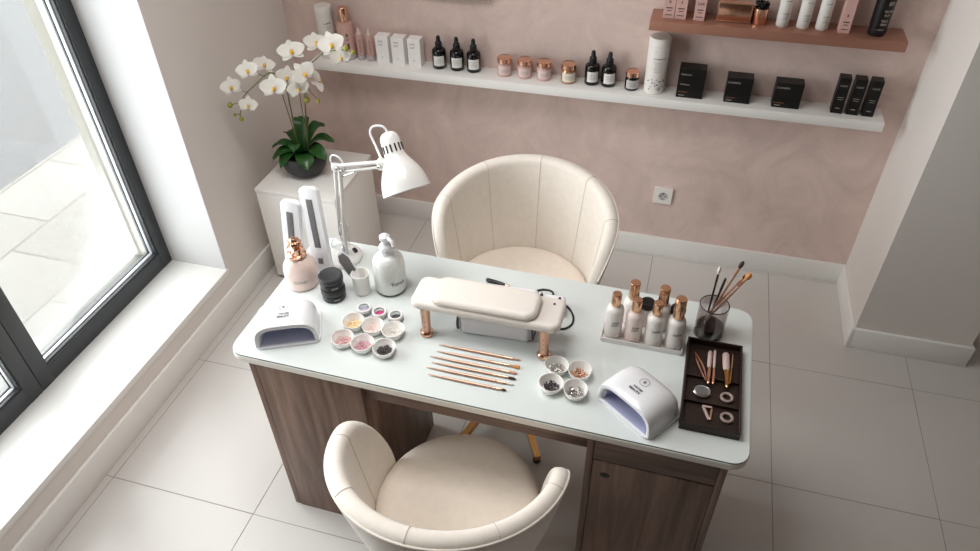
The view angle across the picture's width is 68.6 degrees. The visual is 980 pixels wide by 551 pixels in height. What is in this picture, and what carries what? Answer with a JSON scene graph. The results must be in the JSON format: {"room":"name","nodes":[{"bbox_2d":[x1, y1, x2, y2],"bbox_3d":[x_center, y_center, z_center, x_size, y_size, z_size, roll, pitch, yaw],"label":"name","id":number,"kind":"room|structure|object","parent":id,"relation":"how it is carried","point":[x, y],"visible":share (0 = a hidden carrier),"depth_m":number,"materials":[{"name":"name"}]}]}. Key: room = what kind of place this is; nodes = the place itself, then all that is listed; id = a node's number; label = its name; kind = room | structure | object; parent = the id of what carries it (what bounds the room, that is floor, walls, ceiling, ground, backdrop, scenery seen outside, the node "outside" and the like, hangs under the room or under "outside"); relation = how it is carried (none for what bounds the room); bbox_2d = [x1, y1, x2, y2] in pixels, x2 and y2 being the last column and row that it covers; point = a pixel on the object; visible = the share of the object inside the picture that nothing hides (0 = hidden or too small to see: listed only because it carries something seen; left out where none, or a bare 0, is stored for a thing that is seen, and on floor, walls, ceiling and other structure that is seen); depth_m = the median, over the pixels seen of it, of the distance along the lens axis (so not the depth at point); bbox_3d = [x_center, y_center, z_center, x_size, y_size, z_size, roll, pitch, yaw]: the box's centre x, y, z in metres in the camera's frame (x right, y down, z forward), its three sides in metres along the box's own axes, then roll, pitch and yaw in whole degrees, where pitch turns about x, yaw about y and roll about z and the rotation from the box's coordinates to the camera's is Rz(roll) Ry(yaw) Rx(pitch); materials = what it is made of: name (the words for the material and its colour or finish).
{"room":"salon","nodes":[
{"label":"salon","id":0,"kind":"room"},
{"bbox_2d":[0,0,304,550],"bbox_3d":[-1.763,-0.029,1.559,0.487,3.100,5.500,10,42,13],"label":"wall","id":1,"kind":"structure","parent":0,"point":[197,44],"depth_m":2.92,"materials":[{"name":"paint"}]},
{"bbox_2d":[0,298,79,393],"bbox_3d":[-1.777,0.417,2.673,0.181,0.028,1.580,10,42,13],"label":"trim","id":2,"kind":"structure","parent":1,"relation":"attached to","point":[59,326],"depth_m":2.88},
{"bbox_2d":[22,0,106,186],"bbox_3d":[-1.567,-0.962,2.495,0.150,2.294,0.006,10,42,13],"label":"trim","id":3,"kind":"structure","parent":1,"relation":"attached to","point":[36,11],"depth_m":2.70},
{"bbox_2d":[0,0,171,434],"bbox_3d":[-1.679,-0.454,1.891,0.065,2.284,1.572,10,42,13],"label":"window","id":4,"kind":"structure","parent":1,"relation":"in","point":[129,250],"depth_m":2.77,"materials":[{"name":"metal"}]},
{"bbox_2d":[0,260,229,539],"bbox_3d":[-1.499,0.453,2.606,0.286,0.030,1.588,10,42,13],"label":"windowsill","id":5,"kind":"structure","parent":1,"relation":"attached to","point":[39,443],"depth_m":2.65,"materials":[{"name":"white stone"}]},
{"bbox_2d":[10,242,274,550],"bbox_3d":[-1.579,1.096,2.068,0.015,0.120,4.935,10,42,13],"label":"baseboard","id":6,"kind":"structure","parent":1,"relation":"attached to","point":[40,535],"depth_m":2.71,"materials":[{"name":"white wood"}]},
{"bbox_2d":[71,0,225,269],"bbox_3d":[-1.332,-0.926,2.438,0.334,2.284,0.008,10,42,13],"label":"window reveal","id":7,"kind":"structure","parent":1,"relation":"attached to","point":[116,34],"depth_m":2.72,"materials":[{"name":"paint"}]},
{"bbox_2d":[46,212,979,550],"bbox_3d":[0.895,1.409,1.767,5.048,0.050,5.550,10,42,13],"label":"floor","id":8,"kind":"structure","parent":0,"point":[847,438],"depth_m":2.63,"materials":[{"name":"tile"}]},
{"bbox_2d":[254,148,380,274],"bbox_3d":[-0.779,-0.272,3.362,0.379,0.506,0.389,10,42,13],"label":"base cabinet","id":9,"kind":"object","parent":8,"relation":"on","point":[361,208],"visible":0.59,"depth_m":3.20,"materials":[{"name":"paint"}]},
{"bbox_2d":[220,31,354,177],"bbox_3d":[-0.740,-0.674,2.918,0.554,0.679,0.312,11,42,14],"label":"potted orchid","id":10,"kind":"object","parent":9,"relation":"on","point":[300,156],"visible":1,"depth_m":2.79,"materials":[{"name":"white plant"}]},
{"bbox_2d":[324,421,569,550],"bbox_3d":[-0.077,0.634,2.051,0.608,0.796,0.754,10,42,13],"label":"barrel chair","id":11,"kind":"object","parent":8,"relation":"on","point":[457,492],"visible":1,"depth_m":1.94,"materials":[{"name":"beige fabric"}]},
{"bbox_2d":[233,238,752,550],"bbox_3d":[0.022,0.446,2.306,1.416,0.750,0.561,10,42,13],"label":"desk","id":12,"kind":"object","parent":8,"relation":"on","point":[662,492],"visible":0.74,"depth_m":1.99,"materials":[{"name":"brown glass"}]},
{"bbox_2d":[254,299,321,349],"bbox_3d":[-0.582,0.125,2.053,0.184,0.087,0.140,-7,41,-6],"label":"lamp","id":13,"kind":"object","parent":12,"relation":"on","point":[290,323],"visible":1,"depth_m":2.03,"materials":[{"name":"white plastic"}]},
{"bbox_2d":[280,198,303,257],"bbox_3d":[-0.613,-0.128,2.235,0.069,0.238,0.057,10,42,13],"label":"block","id":14,"kind":"object","parent":12,"relation":"on","point":[290,209],"visible":0.52,"depth_m":2.20,"materials":[{"name":"white plastic"}]},
{"bbox_2d":[283,236,318,291],"bbox_3d":[-0.584,-0.046,2.184,0.103,0.178,0.103,10,42,13],"label":"soap dispenser","id":15,"kind":"object","parent":12,"relation":"on","point":[300,270],"visible":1,"depth_m":2.16,"materials":[{"name":"pink glass"}]},
{"bbox_2d":[298,186,333,270],"bbox_3d":[-0.535,-0.141,2.211,0.082,0.286,0.064,10,42,13],"label":"block","id":16,"kind":"object","parent":12,"relation":"on","point":[310,199],"visible":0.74,"depth_m":2.19,"materials":[{"name":"white plastic"}]},
{"bbox_2d":[320,283,345,303],"bbox_3d":[-0.474,0.048,2.175,0.074,0.043,0.074,10,42,13],"label":"jar","id":17,"kind":"object","parent":12,"relation":"on","point":[338,296],"visible":0.64,"depth_m":2.15,"materials":[{"name":"black plastic"}]},
{"bbox_2d":[318,267,343,291],"bbox_3d":[-0.476,0.013,2.149,0.074,0.043,0.074,10,42,13],"label":"jar","id":18,"kind":"object","parent":17,"relation":"on","point":[330,279],"visible":1,"depth_m":2.13,"materials":[{"name":"black plastic"}]},
{"bbox_2d":[331,329,353,348],"bbox_3d":[-0.415,0.182,2.027,0.063,0.028,0.063,-16,43,-17],"label":"ceramic dish","id":19,"kind":"object","parent":12,"relation":"on","point":[335,335],"visible":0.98,"depth_m":2.04,"materials":[{"name":"white ceramic"}]},
{"bbox_2d":[342,312,363,331],"bbox_3d":[-0.395,0.139,2.078,0.065,0.028,0.065,10,42,13],"label":"ceramic dish","id":20,"kind":"object","parent":12,"relation":"on","point":[353,315],"visible":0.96,"depth_m":2.09,"materials":[{"name":"white ceramic"}]},
{"bbox_2d":[351,267,370,295],"bbox_3d":[-0.391,0.021,2.179,0.054,0.074,0.054,10,42,13],"label":"ceramic cup","id":21,"kind":"object","parent":12,"relation":"on","point":[361,286],"visible":1,"depth_m":2.17,"materials":[{"name":"white ceramic"}]},
{"bbox_2d":[337,251,360,278],"bbox_3d":[-0.419,-0.016,2.172,0.080,0.127,0.031,10,42,13],"label":"file","id":22,"kind":"object","parent":21,"relation":"in","point":[344,260],"visible":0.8,"depth_m":2.15,"materials":[{"name":"white plastic"}]},
{"bbox_2d":[350,334,373,353],"bbox_3d":[-0.357,0.195,2.010,0.063,0.028,0.063,10,42,13],"label":"ceramic dish","id":23,"kind":"object","parent":12,"relation":"on","point":[361,337],"visible":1,"depth_m":2.02,"materials":[{"name":"white ceramic"}]},
{"bbox_2d":[362,317,383,335],"bbox_3d":[-0.336,0.150,2.063,0.063,0.028,0.063,-11,41,-11],"label":"ceramic dish","id":24,"kind":"object","parent":12,"relation":"on","point":[370,320],"visible":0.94,"depth_m":2.08,"materials":[{"name":"white ceramic"}]},
{"bbox_2d":[330,125,429,268],"bbox_3d":[-0.363,-0.214,2.133,0.423,0.496,0.141,18,44,21],"label":"desk lamp","id":25,"kind":"object","parent":12,"relation":"on","point":[401,174],"visible":1,"depth_m":1.99,"materials":[{"name":"white metal"}]},
{"bbox_2d":[372,338,395,358],"bbox_3d":[-0.293,0.206,1.995,0.064,0.028,0.064,10,42,13],"label":"ceramic dish","id":26,"kind":"object","parent":12,"relation":"on","point":[384,341],"visible":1,"depth_m":2.01,"materials":[{"name":"white ceramic"}]},
{"bbox_2d":[372,233,406,295],"bbox_3d":[-0.306,-0.041,2.149,0.101,0.207,0.101,10,42,13],"label":"soap dispenser","id":27,"kind":"object","parent":12,"relation":"on","point":[388,265],"visible":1,"depth_m":2.12,"materials":[{"name":"white plastic"}]},
{"bbox_2d":[381,321,404,340],"bbox_3d":[-0.276,0.161,2.048,0.064,0.028,0.064,10,42,13],"label":"ceramic dish","id":28,"kind":"object","parent":12,"relation":"on","point":[392,324],"visible":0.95,"depth_m":2.06,"materials":[{"name":"white ceramic"}]},
{"bbox_2d":[427,367,513,384],"bbox_3d":[-0.055,0.270,1.930,0.248,0.008,0.008,10,42,13],"label":"brush","id":29,"kind":"object","parent":12,"relation":"on","point":[448,371],"visible":1,"depth_m":1.93,"materials":[{"name":"gold metal"}]},
{"bbox_2d":[430,356,516,373],"bbox_3d":[-0.047,0.243,1.960,0.250,0.008,0.009,10,42,13],"label":"brush","id":30,"kind":"object","parent":12,"relation":"on","point":[447,359],"visible":1,"depth_m":1.96,"materials":[{"name":"gold metal"}]},
{"bbox_2d":[437,351,519,368],"bbox_3d":[-0.035,0.230,1.976,0.239,0.008,0.012,10,42,13],"label":"brush","id":31,"kind":"object","parent":12,"relation":"on","point":[454,354],"visible":1,"depth_m":1.97,"materials":[{"name":"gold metal"}]},
{"bbox_2d":[411,277,565,360],"bbox_3d":[-0.005,0.111,2.007,0.424,0.149,0.126,10,42,13],"label":"armrest","id":32,"kind":"object","parent":12,"relation":"on","point":[503,305],"visible":0.98,"depth_m":1.95,"materials":[{"name":"white leather"}]},
{"bbox_2d":[431,277,541,320],"bbox_3d":[-0.010,0.063,1.968,0.302,0.025,0.112,10,42,13],"label":"cushion","id":33,"kind":"object","parent":32,"relation":"on","point":[449,295],"depth_m":1.95,"materials":[{"name":"beige leather"}]},
{"bbox_2d":[456,283,542,340],"bbox_3d":[0.034,0.091,2.091,0.222,0.069,0.204,8,41,10],"label":"collector","id":34,"kind":"object","parent":12,"relation":"on","point":[468,325],"visible":0.34,"depth_m":2.02,"materials":[{"name":"white plastic"}]},
{"bbox_2d":[539,373,563,394],"bbox_3d":[0.161,0.288,1.887,0.063,0.028,0.063,-18,43,-18],"label":"ceramic dish","id":35,"kind":"object","parent":12,"relation":"on","point":[547,377],"visible":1,"depth_m":1.90,"materials":[{"name":"white ceramic"}]},
{"bbox_2d":[545,355,568,375],"bbox_3d":[0.180,0.247,1.935,0.063,0.028,0.063,-17,43,-18],"label":"ceramic dish","id":36,"kind":"object","parent":12,"relation":"on","point":[550,360],"visible":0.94,"depth_m":1.95,"materials":[{"name":"white ceramic"}]},
{"bbox_2d":[563,379,587,400],"bbox_3d":[0.222,0.301,1.869,0.063,0.028,0.063,10,42,13],"label":"ceramic dish","id":37,"kind":"object","parent":12,"relation":"on","point":[575,383],"visible":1,"depth_m":1.88,"materials":[{"name":"white ceramic"}]},
{"bbox_2d":[568,360,591,380],"bbox_3d":[0.240,0.259,1.919,0.063,0.028,0.063,10,42,13],"label":"ceramic dish","id":38,"kind":"object","parent":12,"relation":"on","point":[583,365],"visible":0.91,"depth_m":1.93,"materials":[{"name":"white ceramic"}]},
{"bbox_2d":[598,366,679,438],"bbox_3d":[0.384,0.302,1.819,0.140,0.087,0.184,-28,47,-28],"label":"lamp","id":39,"kind":"object","parent":12,"relation":"on","point":[636,397],"visible":0.98,"depth_m":1.79,"materials":[{"name":"white plastic"}]},
{"bbox_2d":[600,314,683,355],"bbox_3d":[0.436,0.158,2.043,0.226,0.016,0.128,10,42,13],"label":"tray","id":40,"kind":"object","parent":12,"relation":"on","point":[661,348],"visible":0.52,"depth_m":2.00,"materials":[{"name":"plastic"}]},
{"bbox_2d":[604,291,623,338],"bbox_3d":[0.346,0.107,1.990,0.049,0.152,0.049,10,42,13],"label":"bottle","id":41,"kind":"object","parent":40,"relation":"on","point":[614,311],"visible":1,"depth_m":1.97,"materials":[{"name":"white glass"}]},
{"bbox_2d":[623,279,640,323],"bbox_3d":[0.404,0.075,2.029,0.049,0.148,0.049,10,42,13],"label":"bottle","id":42,"kind":"object","parent":40,"relation":"on","point":[635,284],"visible":0.53,"depth_m":2.00,"materials":[{"name":"white glass"}]},
{"bbox_2d":[623,296,644,342],"bbox_3d":[0.400,0.120,1.979,0.049,0.146,0.049,10,42,13],"label":"bottle","id":43,"kind":"object","parent":40,"relation":"on","point":[635,315],"visible":1,"depth_m":1.96,"materials":[{"name":"beige glass"}]},
{"bbox_2d":[642,297,654,325],"bbox_3d":[0.446,0.104,2.046,0.043,0.081,0.043,10,42,13],"label":"bottle","id":44,"kind":"object","parent":40,"relation":"on","point":[648,302],"visible":0.59,"depth_m":2.02,"materials":[{"name":"black plastic"}]},
{"bbox_2d":[643,300,664,346],"bbox_3d":[0.453,0.129,1.964,0.049,0.148,0.049,10,42,13],"label":"bottle","id":45,"kind":"object","parent":40,"relation":"on","point":[655,322],"visible":1,"depth_m":1.95,"materials":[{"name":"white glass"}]},
{"bbox_2d":[658,285,670,330],"bbox_3d":[0.482,0.090,2.010,0.049,0.148,0.049,10,42,13],"label":"bottle","id":46,"kind":"object","parent":40,"relation":"on","point":[665,290],"visible":0.52,"depth_m":1.98,"materials":[{"name":"white glass"}]},
{"bbox_2d":[664,295,687,349],"bbox_3d":[0.507,0.127,1.945,0.049,0.174,0.049,10,42,13],"label":"bottle","id":47,"kind":"object","parent":40,"relation":"on","point":[676,325],"visible":1,"depth_m":1.93,"materials":[{"name":"white glass"}]},
{"bbox_2d":[678,336,742,440],"bbox_3d":[0.581,0.287,1.879,0.146,0.026,0.308,10,42,13],"label":"wooden tray","id":48,"kind":"object","parent":12,"relation":"on","point":[692,417],"visible":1,"depth_m":1.86,"materials":[{"name":"brown wood"}]},
{"bbox_2d":[722,352,729,387],"bbox_3d":[0.627,0.253,1.910,0.021,0.018,0.130,10,42,13],"label":"makeup brush","id":49,"kind":"object","parent":48,"relation":"in","point":[725,356],"visible":1,"depth_m":1.91,"materials":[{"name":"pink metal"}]},
{"bbox_2d":[695,295,729,339],"bbox_3d":[0.619,0.121,2.008,0.082,0.111,0.082,10,42,13],"label":"glass","id":50,"kind":"object","parent":12,"relation":"on","point":[713,328],"visible":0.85,"depth_m":2.01,"materials":[{"name":"clear glass"}]},
{"bbox_2d":[432,154,619,463],"bbox_3d":[0.097,0.106,2.651,0.661,0.819,0.807,10,42,13],"label":"barrel chair","id":51,"kind":"object","parent":8,"relation":"on","point":[545,215],"visible":0.62,"depth_m":2.69,"materials":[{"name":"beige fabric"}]},
{"bbox_2d":[282,0,949,263],"bbox_3d":[0.488,-1.260,2.759,2.957,2.850,0.150,10,42,13],"label":"wall","id":52,"kind":"structure","parent":0,"point":[801,190],"depth_m":3.12,"materials":[{"name":"pink paint"}]},
{"bbox_2d":[311,52,884,131],"bbox_3d":[0.358,-0.792,3.020,2.384,0.038,0.125,10,42,13],"label":"wall shelf","id":53,"kind":"object","parent":52,"relation":"attached to","point":[808,112],"visible":0.7,"depth_m":2.95,"materials":[{"name":"white wood"}]},
{"bbox_2d":[313,2,334,58],"bbox_3d":[-0.727,-1.084,3.185,0.074,0.230,0.074,10,42,13],"label":"lotion bottle","id":54,"kind":"object","parent":53,"relation":"on","point":[322,11],"visible":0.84,"depth_m":3.12,"materials":[{"name":"grey plastic"}]},
{"bbox_2d":[336,5,356,59],"bbox_3d":[-0.638,-1.073,3.172,0.076,0.227,0.076,10,42,13],"label":"bottle","id":55,"kind":"object","parent":53,"relation":"on","point":[344,26],"visible":0.73,"depth_m":3.13,"materials":[{"name":"pink plastic"}]},
{"bbox_2d":[355,27,365,59],"bbox_3d":[-0.577,-1.030,3.182,0.032,0.146,0.032,-25,46,-26],"label":"tube","id":56,"kind":"object","parent":53,"relation":"on","point":[358,35],"visible":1,"depth_m":3.18,"materials":[{"name":"pink plastic"}]},
{"bbox_2d":[365,29,374,61],"bbox_3d":[-0.531,-1.020,3.168,0.032,0.146,0.032,-25,46,-26],"label":"tube","id":57,"kind":"object","parent":53,"relation":"on","point":[368,37],"visible":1,"depth_m":3.16,"materials":[{"name":"pink plastic"}]},
{"bbox_2d":[374,32,392,63],"bbox_3d":[-0.467,-1.004,3.167,0.058,0.122,0.048,9,41,12],"label":"carton","id":58,"kind":"object","parent":53,"relation":"on","point":[382,39],"visible":0.98,"depth_m":3.15,"materials":[{"name":"grey cardboard"}]},
{"bbox_2d":[390,33,408,64],"bbox_3d":[-0.397,-0.992,3.151,0.058,0.122,0.048,9,41,12],"label":"carton","id":59,"kind":"object","parent":53,"relation":"on","point":[399,49],"visible":0.99,"depth_m":3.13,"materials":[{"name":"grey cardboard"}]},
{"bbox_2d":[407,35,424,66],"bbox_3d":[-0.324,-0.980,3.135,0.058,0.122,0.048,9,41,12],"label":"carton","id":60,"kind":"object","parent":53,"relation":"on","point":[415,46],"visible":1,"depth_m":3.11,"materials":[{"name":"grey cardboard"}]},
{"bbox_2d":[432,35,446,68],"bbox_3d":[-0.222,-0.970,3.106,0.061,0.141,0.062,10,42,13],"label":"dropper bottle","id":61,"kind":"object","parent":53,"relation":"on","point":[438,52],"visible":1,"depth_m":3.10,"materials":[{"name":"black glass"}]},
{"bbox_2d":[450,37,463,70],"bbox_3d":[-0.144,-0.957,3.088,0.061,0.141,0.062,10,42,13],"label":"dropper bottle","id":62,"kind":"object","parent":53,"relation":"on","point":[456,53],"visible":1,"depth_m":3.08,"materials":[{"name":"black glass"}]},
{"bbox_2d":[466,38,480,72],"bbox_3d":[-0.070,-0.944,3.072,0.061,0.141,0.062,10,42,13],"label":"dropper bottle","id":63,"kind":"object","parent":53,"relation":"on","point":[473,55],"visible":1,"depth_m":3.06,"materials":[{"name":"black glass"}]},
{"bbox_2d":[497,54,511,76],"bbox_3d":[0.062,-0.894,3.056,0.062,0.080,0.062,10,42,13],"label":"jar","id":64,"kind":"object","parent":53,"relation":"on","point":[504,61],"visible":1,"depth_m":3.04,"materials":[{"name":"pink glass"}]},
{"bbox_2d":[517,56,531,78],"bbox_3d":[0.147,-0.880,3.037,0.062,0.080,0.062,10,42,13],"label":"jar","id":65,"kind":"object","parent":53,"relation":"on","point":[524,63],"visible":1,"depth_m":3.02,"materials":[{"name":"pink glass"}]},
{"bbox_2d":[537,58,551,80],"bbox_3d":[0.227,-0.866,3.019,0.062,0.080,0.062,10,42,13],"label":"jar","id":66,"kind":"object","parent":53,"relation":"on","point":[544,65],"visible":1,"depth_m":3.00,"materials":[{"name":"pink glass"}]},
{"bbox_2d":[561,60,576,83],"bbox_3d":[0.328,-0.848,2.994,0.064,0.082,0.064,10,42,13],"label":"jar","id":67,"kind":"object","parent":53,"relation":"on","point":[568,71],"visible":1,"depth_m":2.97,"materials":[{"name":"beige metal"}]},
{"bbox_2d":[584,50,599,85],"bbox_3d":[0.423,-0.860,2.960,0.061,0.141,0.062,10,42,13],"label":"dropper bottle","id":68,"kind":"object","parent":53,"relation":"on","point":[592,68],"visible":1,"depth_m":2.95,"materials":[{"name":"black glass"}]},
{"bbox_2d":[600,52,616,86],"bbox_3d":[0.489,-0.849,2.945,0.061,0.141,0.062,10,42,13],"label":"dropper bottle","id":69,"kind":"object","parent":53,"relation":"on","point":[609,69],"visible":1,"depth_m":2.93,"materials":[{"name":"black glass"}]},
{"bbox_2d":[624,68,639,90],"bbox_3d":[0.581,-0.802,2.936,0.058,0.078,0.058,10,42,13],"label":"jar","id":70,"kind":"object","parent":53,"relation":"on","point":[632,74],"visible":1,"depth_m":2.92,"materials":[{"name":"black glass"}]},
{"bbox_2d":[643,32,671,94],"bbox_3d":[0.668,-0.845,2.869,0.084,0.227,0.084,10,42,13],"label":"lotion bottle","id":71,"kind":"object","parent":53,"relation":"on","point":[659,42],"visible":1,"depth_m":2.83,"materials":[{"name":"grey plastic"}]},
{"bbox_2d":[675,62,707,98],"bbox_3d":[0.805,-0.779,2.868,0.104,0.122,0.060,10,42,13],"label":"carton","id":72,"kind":"object","parent":53,"relation":"on","point":[692,76],"visible":1,"depth_m":2.84,"materials":[{"name":"black cardboard"}]},
{"bbox_2d":[723,71,753,103],"bbox_3d":[0.981,-0.742,2.834,0.098,0.104,0.058,10,42,13],"label":"carton","id":73,"kind":"object","parent":53,"relation":"on","point":[738,87],"visible":1,"depth_m":2.81,"materials":[{"name":"black cardboard"}]},
{"bbox_2d":[771,76,804,108],"bbox_3d":[1.159,-0.711,2.795,0.102,0.102,0.056,10,42,13],"label":"carton","id":74,"kind":"object","parent":53,"relation":"on","point":[787,92],"visible":1,"depth_m":2.77,"materials":[{"name":"black cardboard"}]},
{"bbox_2d":[829,73,851,113],"bbox_3d":[1.338,-0.694,2.738,0.041,0.143,0.044,11,42,14],"label":"carton","id":75,"kind":"object","parent":53,"relation":"on","point":[843,85],"visible":1,"depth_m":2.72,"materials":[{"name":"black cardboard"}]},
{"bbox_2d":[845,75,868,115],"bbox_3d":[1.392,-0.685,2.726,0.041,0.143,0.044,11,42,14],"label":"carton","id":76,"kind":"object","parent":53,"relation":"on","point":[860,83],"visible":1,"depth_m":2.71,"materials":[{"name":"black cardboard"}]},
{"bbox_2d":[860,76,884,116],"bbox_3d":[1.446,-0.675,2.714,0.041,0.143,0.044,11,42,14],"label":"carton","id":77,"kind":"object","parent":53,"relation":"on","point":[876,85],"visible":1,"depth_m":2.69,"materials":[{"name":"black cardboard"}]},
{"bbox_2d":[376,194,842,282],"bbox_3d":[0.353,-0.223,3.585,2.607,0.105,0.015,10,42,13],"label":"baseboard","id":78,"kind":"structure","parent":52,"relation":"attached to","point":[630,241],"depth_m":3.42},
{"bbox_2d":[653,186,672,204],"bbox_3d":[0.794,-0.366,3.299,0.082,0.082,0.014,10,42,13],"label":"wall socket","id":79,"kind":"object","parent":52,"relation":"attached to","point":[662,195],"visible":1,"depth_m":3.29,"materials":[{"name":"white plastic"}]},
{"bbox_2d":[649,9,907,52],"bbox_3d":[1.048,-0.911,2.659,0.894,0.037,0.129,10,42,13],"label":"wall shelf","id":80,"kind":"object","parent":52,"relation":"attached to","point":[894,39],"visible":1,"depth_m":2.61,"materials":[{"name":"brown wood"}]},
{"bbox_2d":[662,0,676,18],"bbox_3d":[0.678,-1.036,2.686,0.042,0.130,0.050,10,42,13],"label":"carton","id":81,"kind":"object","parent":80,"relation":"on","point":[669,5],"visible":1,"depth_m":2.69,"materials":[{"name":"pink cardboard"}]},
{"bbox_2d":[674,0,688,19],"bbox_3d":[0.720,-1.029,2.677,0.042,0.130,0.050,10,42,13],"label":"carton","id":82,"kind":"object","parent":80,"relation":"on","point":[681,5],"visible":1,"depth_m":2.68,"materials":[{"name":"pink cardboard"}]},
{"bbox_2d":[693,0,707,20],"bbox_3d":[0.786,-1.016,2.663,0.040,0.125,0.048,10,42,13],"label":"carton","id":83,"kind":"object","parent":80,"relation":"on","point":[700,7],"visible":1,"depth_m":2.66,"materials":[{"name":"pink cardboard"}]},
{"bbox_2d":[716,0,753,23],"bbox_3d":[0.906,-0.978,2.656,0.124,0.073,0.038,10,42,13],"label":"case","id":84,"kind":"object","parent":80,"relation":"on","point":[735,11],"visible":1,"depth_m":2.64,"materials":[{"name":"gold metal"}]},
{"bbox_2d":[751,5,769,25],"bbox_3d":[0.994,-0.957,2.641,0.056,0.058,0.056,10,42,13],"label":"copper cup","id":85,"kind":"object","parent":80,"relation":"on","point":[759,17],"visible":0.83,"depth_m":2.63,"materials":[{"name":"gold metal"}]},
{"bbox_2d":[775,0,793,26],"bbox_3d":[1.070,-0.984,2.585,0.045,0.168,0.045,10,42,13],"label":"tube","id":86,"kind":"object","parent":80,"relation":"on","point":[785,8],"visible":1,"depth_m":2.59,"materials":[{"name":"grey plastic"}]},
{"bbox_2d":[796,0,815,28],"bbox_3d":[1.139,-0.972,2.569,0.045,0.168,0.045,10,42,13],"label":"tube","id":87,"kind":"object","parent":80,"relation":"on","point":[807,6],"visible":1,"depth_m":2.58,"materials":[{"name":"grey plastic"}]},
{"bbox_2d":[815,0,835,30],"bbox_3d":[1.202,-0.953,2.562,0.045,0.147,0.045,10,42,13],"label":"tube","id":88,"kind":"object","parent":80,"relation":"on","point":[827,6],"visible":1,"depth_m":2.56,"materials":[{"name":"grey plastic"}]},
{"bbox_2d":[837,0,858,33],"bbox_3d":[1.271,-0.944,2.539,0.038,0.160,0.046,10,42,13],"label":"carton","id":89,"kind":"object","parent":80,"relation":"on","point":[849,8],"visible":1,"depth_m":2.54,"materials":[{"name":"pink cardboard"}]},
{"bbox_2d":[867,0,897,36],"bbox_3d":[1.377,-0.928,2.510,0.065,0.170,0.065,10,42,13],"label":"tube","id":90,"kind":"object","parent":80,"relation":"on","point":[883,11],"visible":1,"depth_m":2.50,"materials":[{"name":"black plastic"}]},
{"bbox_2d":[846,0,979,346],"bbox_3d":[1.771,-0.900,2.301,0.430,2.850,0.572,10,42,13],"label":"wall","id":91,"kind":"structure","parent":0,"point":[913,263],"depth_m":2.64,"materials":[{"name":"paint"}]},
{"bbox_2d":[836,264,854,346],"bbox_3d":[1.556,0.124,3.145,0.015,0.105,0.437,10,42,13],"label":"baseboard","id":92,"kind":"structure","parent":91,"relation":"attached to","point":[844,297],"depth_m":3.11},
{"bbox_2d":[848,328,974,366],"bbox_3d":[1.720,0.294,2.941,0.445,0.105,0.015,10,42,13],"label":"baseboard","id":93,"kind":"structure","parent":91,"relation":"attached to","point":[864,339],"depth_m":2.93,"materials":[{"name":"white paint"}]},
{"label":"outside","id":94,"kind":"structure","parent":0,"visible":0},
{"bbox_2d":[0,135,102,340],"bbox_3d":[-2.484,0.609,2.990,1.355,0.300,18.000,10,42,13],"label":"pavement","id":95,"kind":"structure","parent":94,"point":[49,215],"depth_m":3.73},
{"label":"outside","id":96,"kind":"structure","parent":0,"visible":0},
{"bbox_2d":[0,0,79,189],"bbox_3d":[-7.705,-0.276,4.178,9.500,0.288,18.000,10,42,13],"label":"exterior wall","id":97,"kind":"structure","parent":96,"point":[36,119],"depth_m":4.90,"materials":[{"name":"concrete"}]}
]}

